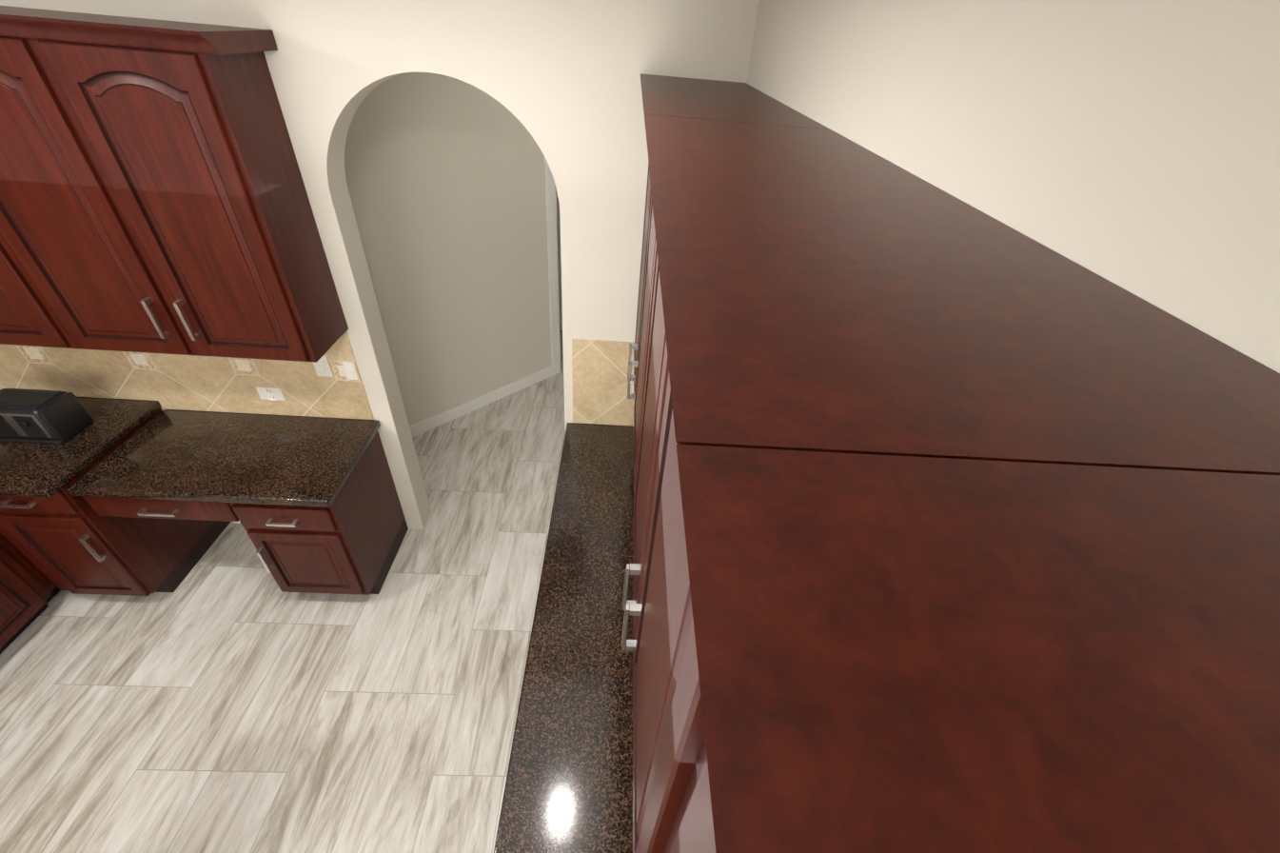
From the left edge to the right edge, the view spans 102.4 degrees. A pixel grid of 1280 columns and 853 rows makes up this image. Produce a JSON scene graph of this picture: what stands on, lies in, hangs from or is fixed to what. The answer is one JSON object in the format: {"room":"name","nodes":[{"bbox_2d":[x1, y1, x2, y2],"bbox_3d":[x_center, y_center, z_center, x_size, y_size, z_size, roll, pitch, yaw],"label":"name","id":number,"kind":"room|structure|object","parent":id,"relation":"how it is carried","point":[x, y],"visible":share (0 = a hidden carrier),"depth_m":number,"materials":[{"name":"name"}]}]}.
{"room":"kitchen","nodes":[
{"label":"kitchen","id":0,"kind":"room"},
{"bbox_2d":[0,330,564,852],"bbox_3d":[-0.696,1.016,2.907,6.040,0.060,11.800,3,38,-3],"label":"floor","id":1,"kind":"structure","parent":0,"point":[228,696],"depth_m":2.43,"materials":[{"name":"tile"}]},
{"bbox_2d":[0,547,51,653],"bbox_3d":[-3.230,0.907,1.981,0.632,0.877,1.064,3,38,-3],"label":"base cabinet","id":2,"kind":"object","parent":1,"relation":"on","point":[25,595],"visible":1,"depth_m":2.45,"materials":[{"name":"brown wood"}]},
{"bbox_2d":[0,396,161,496],"bbox_3d":[-2.970,1.175,0.923,1.070,0.040,4.277,3,38,-3],"label":"countertop","id":3,"kind":"structure","parent":2,"relation":"on","point":[38,469],"depth_m":2.29,"materials":[{"name":"brown stone"}]},
{"bbox_2d":[0,388,93,444],"bbox_3d":[-2.745,-0.048,2.322,0.300,0.190,0.194,3,38,-3],"label":"toaster","id":4,"kind":"object","parent":3,"relation":"on","point":[42,416],"visible":1,"depth_m":2.29,"materials":[{"name":"black plastic"}]},
{"bbox_2d":[0,532,59,603],"bbox_3d":[-3.273,0.390,2.637,0.560,0.877,0.603,3,38,-3],"label":"base cabinet","id":5,"kind":"object","parent":1,"relation":"on","point":[14,553],"depth_m":2.53,"materials":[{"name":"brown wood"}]},
{"bbox_2d":[0,408,230,595],"bbox_3d":[-2.725,0.427,2.655,0.456,0.877,0.632,3,38,-3],"label":"base cabinet","id":6,"kind":"object","parent":1,"relation":"on","point":[62,539],"visible":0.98,"depth_m":2.50,"materials":[{"name":"brown wood"}]},
{"bbox_2d":[229,431,408,594],"bbox_3d":[-1.649,0.493,2.740,0.445,0.826,0.597,3,38,-3],"label":"base cabinet","id":7,"kind":"object","parent":1,"relation":"on","point":[349,540],"visible":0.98,"depth_m":2.58,"materials":[{"name":"brown wood"}]},
{"bbox_2d":[66,409,380,506],"bbox_3d":[-1.911,0.133,2.461,1.084,0.040,0.587,3,38,-3],"label":"countertop","id":8,"kind":"structure","parent":7,"relation":"on","point":[210,456],"depth_m":2.40,"materials":[{"name":"brown stone"}]},
{"bbox_2d":[82,495,238,521],"bbox_3d":[-2.160,0.249,2.459,0.624,0.171,0.440,3,38,-3],"label":"drawer","id":9,"kind":"object","parent":8,"relation":"attached to","point":[109,506],"visible":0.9,"depth_m":2.31,"materials":[{"name":"brown wood"}]},
{"bbox_3d":[-0.084,1.314,1.837,0.632,0.877,1.058,3,38,-3],"label":"base cabinet","id":10,"kind":"object","parent":1,"relation":"on","visible":0},
{"bbox_2d":[493,422,634,852],"bbox_3d":[-0.057,0.941,1.569,0.645,0.040,3.017,3,38,-3],"label":"countertop","id":11,"kind":"structure","parent":10,"relation":"on","point":[568,787],"depth_m":1.68,"materials":[{"name":"brown stone"}]},
{"bbox_2d":[0,0,759,529],"bbox_3d":[-1.597,-0.515,2.428,4.030,2.800,0.150,3,38,-3],"label":"wall","id":12,"kind":"structure","parent":0,"point":[560,80],"depth_m":1.80,"materials":[{"name":"beige paint"}]},
{"bbox_2d":[0,233,78,348],"bbox_3d":[-2.845,-0.852,1.818,1.195,1.104,0.370,3,38,-3],"label":"upper cabinet","id":13,"kind":"object","parent":12,"relation":"attached to","point":[29,316],"visible":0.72,"depth_m":1.98,"materials":[{"name":"brown wood"}]},
{"bbox_2d":[0,5,348,362],"bbox_3d":[-1.753,-0.794,1.874,0.991,1.104,0.370,3,38,-3],"label":"upper cabinet","id":14,"kind":"object","parent":12,"relation":"attached to","point":[153,197],"visible":1,"depth_m":1.74,"materials":[{"name":"brown wood"}]},
{"bbox_2d":[0,331,634,426],"bbox_3d":[-1.615,-0.265,2.523,3.766,0.548,0.006,3,38,-3],"label":"backsplash","id":15,"kind":"structure","parent":12,"relation":"attached to","point":[600,367],"depth_m":2.54,"materials":[{"name":"tile"}]},
{"bbox_2d":[256,386,285,400],"bbox_3d":[-1.860,-0.163,2.590,0.120,0.075,0.010,3,38,-3],"label":"electrical outlet plate","id":16,"kind":"object","parent":15,"relation":"attached to","point":[270,393],"visible":1,"depth_m":2.59,"materials":[{"name":"white plastic"}]},
{"bbox_2d":[312,354,333,376],"bbox_3d":[-1.542,-0.292,2.492,0.075,0.120,0.011,3,38,-3],"label":"switch plate","id":17,"kind":"object","parent":15,"relation":"attached to","point":[322,365],"visible":0.77,"depth_m":2.50,"materials":[{"name":"white plastic"}]},
{"bbox_2d":[342,361,358,379],"bbox_3d":[-1.414,-0.269,2.511,0.050,0.100,0.011,3,38,-3],"label":"switch plate","id":18,"kind":"object","parent":15,"relation":"attached to","point":[350,370],"visible":1,"depth_m":2.51,"materials":[{"name":"white plastic"}]},
{"bbox_2d":[344,71,551,426],"bbox_3d":[-0.062,-2.015,4.527,0.130,2.800,6.400,33,46,31],"label":"wall","id":19,"kind":"structure","parent":0,"point":[445,178],"depth_m":3.44,"materials":[{"name":"beige paint"}]},
{"bbox_2d":[409,365,552,437],"bbox_3d":[-1.549,-0.069,4.060,1.517,0.100,1.569,3,38,-3],"label":"baseboard","id":20,"kind":"structure","parent":19,"relation":"attached to","point":[440,419],"depth_m":4.15,"materials":[{"name":"white wood"}]},
{"bbox_2d":[544,157,560,374],"bbox_3d":[-0.365,-1.583,4.479,0.153,2.135,1.195,33,46,31],"label":"door frame","id":21,"kind":"structure","parent":19,"relation":"attached to","point":[551,222],"depth_m":4.13,"materials":[{"name":"white paint"}]},
{"bbox_2d":[555,188,562,330],"bbox_3d":[-0.515,-1.784,4.802,0.874,2.008,0.133,3,38,-3],"label":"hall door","id":22,"kind":"structure","parent":19,"relation":"in","point":[559,262],"depth_m":4.96,"materials":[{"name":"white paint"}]},
{"bbox_2d":[746,0,1279,373],"bbox_3d":[0.378,1.610,-0.048,0.120,2.800,6.400,3,38,-3],"label":"wall","id":23,"kind":"structure","parent":0,"point":[1132,147],"depth_m":0.45,"materials":[{"name":"beige paint"}]},
{"bbox_2d":[627,73,829,492],"bbox_3d":[0.149,-0.482,1.728,0.370,1.074,1.001,3,38,-3],"label":"upper cabinet","id":24,"kind":"object","parent":23,"relation":"attached to","point":[702,98],"visible":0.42,"depth_m":1.40,"materials":[{"name":"brown wood"}]},
{"bbox_2d":[621,114,1279,852],"bbox_3d":[0.156,0.133,0.944,0.370,1.074,0.988,3,38,-3],"label":"upper cabinet","id":25,"kind":"object","parent":23,"relation":"attached to","point":[825,289],"visible":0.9,"depth_m":0.35,"materials":[{"name":"brown wood"}]},
{"bbox_2d":[669,444,1279,852],"bbox_3d":[0.164,0.747,0.161,0.370,1.074,0.998,3,38,-3],"label":"upper cabinet","id":26,"kind":"object","parent":23,"relation":"attached to","point":[902,654],"visible":1,"depth_m":0.15,"materials":[{"name":"brown wood"}]}
]}

